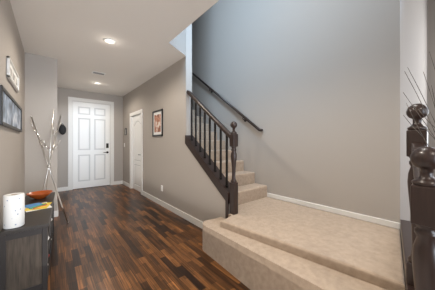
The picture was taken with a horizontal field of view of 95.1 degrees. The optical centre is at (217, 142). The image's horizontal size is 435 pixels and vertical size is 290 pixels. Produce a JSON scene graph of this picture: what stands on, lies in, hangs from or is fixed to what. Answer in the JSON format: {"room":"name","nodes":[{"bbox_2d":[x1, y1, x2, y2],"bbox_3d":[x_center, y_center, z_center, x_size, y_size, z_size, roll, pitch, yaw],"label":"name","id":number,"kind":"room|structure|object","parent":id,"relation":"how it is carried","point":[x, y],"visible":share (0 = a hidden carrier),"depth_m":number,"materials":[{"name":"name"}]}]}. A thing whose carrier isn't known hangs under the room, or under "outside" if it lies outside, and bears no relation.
{"room":"entrance hallway","nodes":[
{"label":"entrance hallway","id":0,"kind":"room"},
{"bbox_2d":[0,0,24,230],"bbox_3d":[-0.956,-0.320,0.549,0.120,3.200,7.070,0,0,-40],"label":"wall","id":1,"kind":"structure","parent":0,"point":[12,161],"depth_m":2.12,"materials":[{"name":"grey paint"}]},
{"bbox_2d":[0,85,21,131],"bbox_3d":[-2.185,-0.305,2.128,0.022,0.320,1.430,0,0,-40],"label":"picture","id":2,"kind":"object","parent":1,"relation":"attached to","point":[10,113],"visible":1,"depth_m":1.93,"materials":[{"name":"black"}]},
{"bbox_2d":[7,56,18,92],"bbox_3d":[-2.211,-0.720,2.159,0.022,0.200,0.750,0,0,-40],"label":"picture","id":3,"kind":"object","parent":1,"relation":"attached to","point":[12,76],"visible":0.98,"depth_m":2.08,"materials":[{"name":"white paper"}]},
{"bbox_2d":[25,53,56,210],"bbox_3d":[-2.987,-0.320,3.381,0.410,3.200,0.120,0,0,-40],"label":"wall","id":4,"kind":"structure","parent":0,"point":[40,88],"depth_m":3.33,"materials":[{"name":"grey paint"}]},
{"bbox_2d":[57,87,122,187],"bbox_3d":[-3.598,-0.320,5.805,1.770,3.200,0.120,0,0,-40],"label":"wall","id":5,"kind":"structure","parent":0,"point":[63,94],"depth_m":5.53,"materials":[{"name":"grey paint"}]},
{"bbox_2d":[59,123,65,134],"bbox_3d":[-4.080,-0.371,5.235,0.152,0.313,0.133,0,0,-40],"label":"hanging bag","id":6,"kind":"object","parent":5,"relation":"hanging from","point":[62,129],"visible":1,"depth_m":5.20,"materials":[{"name":"black fabric"}]},
{"bbox_2d":[68,97,113,190],"bbox_3d":[-3.634,0.015,5.762,1.120,2.530,0.140,0,0,-40],"label":"door frame","id":7,"kind":"structure","parent":5,"relation":"attached to","point":[70,141],"depth_m":5.43,"materials":[{"name":"white wood"}]},
{"bbox_2d":[73,101,109,188],"bbox_3d":[-3.617,0.062,5.742,0.908,2.412,0.107,0,0,-40],"label":"front door","id":8,"kind":"structure","parent":5,"relation":"in","point":[91,144],"depth_m":5.73,"materials":[{"name":"white wood"}]},
{"bbox_2d":[10,0,218,95],"bbox_3d":[-0.890,-1.610,2.072,2.180,0.300,9.320,0,0,-40],"label":"ceiling","id":9,"kind":"structure","parent":0,"point":[69,35],"depth_m":2.71,"materials":[{"name":"white paint"}]},
{"bbox_2d":[92,71,105,75],"bbox_3d":[-2.483,-1.455,4.157,0.240,0.008,0.160,0,0,-40],"label":"ceiling vent","id":10,"kind":"object","parent":9,"relation":"in","point":[98,73],"visible":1,"depth_m":4.16,"materials":[{"name":"white plastic"}]},
{"bbox_2d":[103,38,115,43],"bbox_3d":[-1.540,-1.455,2.846,0.164,0.008,0.164,0,0,-40],"label":"recessed light","id":11,"kind":"object","parent":9,"relation":"in","point":[109,40],"visible":1,"depth_m":2.84,"materials":[{"name":"white plastic"}]},
{"bbox_2d":[48,184,249,289],"bbox_3d":[0.377,1.340,3.906,6.800,0.120,10.900,0,0,-40],"label":"floor","id":12,"kind":"structure","parent":0,"point":[116,237],"depth_m":2.41,"materials":[{"name":"brown wood"}]},
{"bbox_2d":[0,192,54,289],"bbox_3d":[-1.959,0.980,2.139,0.349,0.600,1.385,0,0,-40],"label":"base cabinet","id":13,"kind":"object","parent":12,"relation":"on","point":[25,252],"visible":0.96,"depth_m":1.63,"materials":[{"name":"grey wood"}]},
{"bbox_2d":[3,192,24,228],"bbox_3d":[-1.661,0.549,1.624,0.126,0.260,0.126,0,0,-40],"label":"candle holder","id":14,"kind":"object","parent":13,"relation":"on","point":[13,210],"visible":1,"depth_m":1.58,"materials":[{"name":"white ceramic"}]},
{"bbox_2d":[25,202,51,211],"bbox_3d":[-1.917,0.668,2.115,0.244,0.022,0.310,0,0,-40],"label":"papers","id":15,"kind":"object","parent":13,"relation":"on","point":[35,206],"visible":0.92,"depth_m":2.09,"materials":[{"name":"multicoloured paper"}]},
{"bbox_2d":[26,190,52,198],"bbox_3d":[-2.187,0.644,2.450,0.250,0.070,0.250,0,0,-40],"label":"bowl","id":16,"kind":"object","parent":13,"relation":"on","point":[41,194],"visible":1,"depth_m":2.45,"materials":[{"name":"orange"}]},
{"bbox_2d":[30,109,68,222],"bbox_3d":[-2.617,0.388,3.111,0.458,1.797,0.458,0,0,-40],"label":"coat rack","id":17,"kind":"object","parent":12,"relation":"on","point":[50,152],"visible":0.92,"depth_m":3.07,"materials":[{"name":"silver metal"}]},
{"bbox_2d":[193,110,404,289],"bbox_3d":[-1.031,-0.147,4.376,1.508,2.855,7.770,0,0,-40],"label":"stair","id":18,"kind":"structure","parent":12,"relation":"on","point":[260,240],"depth_m":1.86,"materials":[{"name":"carpet"}]},
{"bbox_2d":[400,103,434,289],"bbox_3d":[1.409,0.520,1.431,0.108,1.520,1.552,0,0,41],"label":"stair rail","id":19,"kind":"object","parent":12,"relation":"on","point":[417,232],"visible":0.94,"depth_m":0.88,"materials":[{"name":"brown wood"}]},
{"bbox_2d":[123,24,229,221],"bbox_3d":[-1.407,-1.520,4.477,0.120,5.600,4.973,0,0,-40],"label":"wall","id":20,"kind":"structure","parent":0,"point":[164,155],"depth_m":3.71,"materials":[{"name":"grey paint"}]},
{"bbox_2d":[122,180,129,187],"bbox_3d":[-2.735,1.228,5.955,0.015,0.105,0.760,0,0,-40],"label":"baseboard","id":21,"kind":"structure","parent":20,"relation":"attached to","point":[123,182],"depth_m":5.92,"materials":[{"name":"white wood"}]},
{"bbox_2d":[130,109,142,194],"bbox_3d":[-2.126,0.220,5.318,0.140,2.120,1.000,0,0,-40],"label":"door frame","id":22,"kind":"structure","parent":20,"relation":"attached to","point":[136,113],"depth_m":5.59,"materials":[{"name":"white wood"}]},
{"bbox_2d":[133,114,140,191],"bbox_3d":[-2.143,0.267,5.303,0.097,2.002,0.788,0,0,-40],"label":"door","id":23,"kind":"structure","parent":20,"relation":"in","point":[137,152],"depth_m":5.30,"materials":[{"name":"white wood"}]},
{"bbox_2d":[152,109,162,136],"bbox_3d":[-1.268,-0.415,4.197,0.022,0.550,0.500,0,0,-40],"label":"picture","id":24,"kind":"object","parent":20,"relation":"attached to","point":[157,122],"visible":1,"depth_m":4.19,"materials":[{"name":"black"}]},
{"bbox_2d":[142,191,202,228],"bbox_3d":[-0.905,1.228,3.774,0.015,0.105,2.935,0,0,-40],"label":"baseboard","id":25,"kind":"structure","parent":20,"relation":"attached to","point":[190,218],"depth_m":3.56,"materials":[{"name":"white wood"}]},
{"bbox_2d":[169,29,185,55],"bbox_3d":[-0.659,-2.890,3.165,0.110,2.859,0.531,0,0,22],"label":"fascia","id":26,"kind":"object","parent":20,"relation":"attached to","point":[177,42],"visible":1,"depth_m":3.18,"materials":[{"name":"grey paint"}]},
{"bbox_2d":[185,90,237,218],"bbox_3d":[-0.120,0.040,2.944,0.156,1.856,1.154,0,0,-40],"label":"stair rail","id":27,"kind":"object","parent":20,"relation":"on","point":[226,189],"visible":1,"depth_m":2.76,"materials":[{"name":"brown wood"}]},
{"bbox_2d":[192,0,401,229],"bbox_3d":[-0.513,-1.520,5.029,0.120,5.600,7.636,0,0,-40],"label":"wall","id":28,"kind":"structure","parent":0,"point":[312,89],"depth_m":2.76,"materials":[{"name":"grey paint"}]},
{"bbox_2d":[192,72,262,130],"bbox_3d":[-0.294,-1.383,4.596,0.097,2.372,3.228,0,0,-40],"label":"handrail","id":29,"kind":"object","parent":28,"relation":"attached to","point":[245,119],"depth_m":3.89,"materials":[{"name":"brown wood"}]},
{"bbox_2d":[267,193,399,228],"bbox_3d":[1.354,0.862,2.699,0.015,0.065,1.666,0,0,-40],"label":"baseboard","id":30,"kind":"structure","parent":28,"relation":"attached to","point":[388,223],"depth_m":2.47,"materials":[{"name":"white wood"}]},
{"bbox_2d":[402,0,426,220],"bbox_3d":[3.136,-1.520,3.185,3.100,5.600,0.120,0,0,-40],"label":"wall","id":31,"kind":"structure","parent":0,"point":[414,36],"depth_m":2.62,"materials":[{"name":"grey paint"}]},
{"bbox_2d":[403,51,434,146],"bbox_3d":[1.211,0.370,1.003,0.476,1.820,0.368,0,0,-40],"label":"decorative branches","id":32,"kind":"object","parent":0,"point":[422,106],"visible":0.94,"depth_m":1.00,"materials":[{"name":"brown plant"}]},
{"bbox_2d":[427,0,434,177],"bbox_3d":[5.329,-1.520,3.077,0.120,5.600,2.864,0,0,-40],"label":"wall","id":33,"kind":"structure","parent":0,"point":[431,43],"depth_m":4.09,"materials":[{"name":"grey paint"}]}
]}

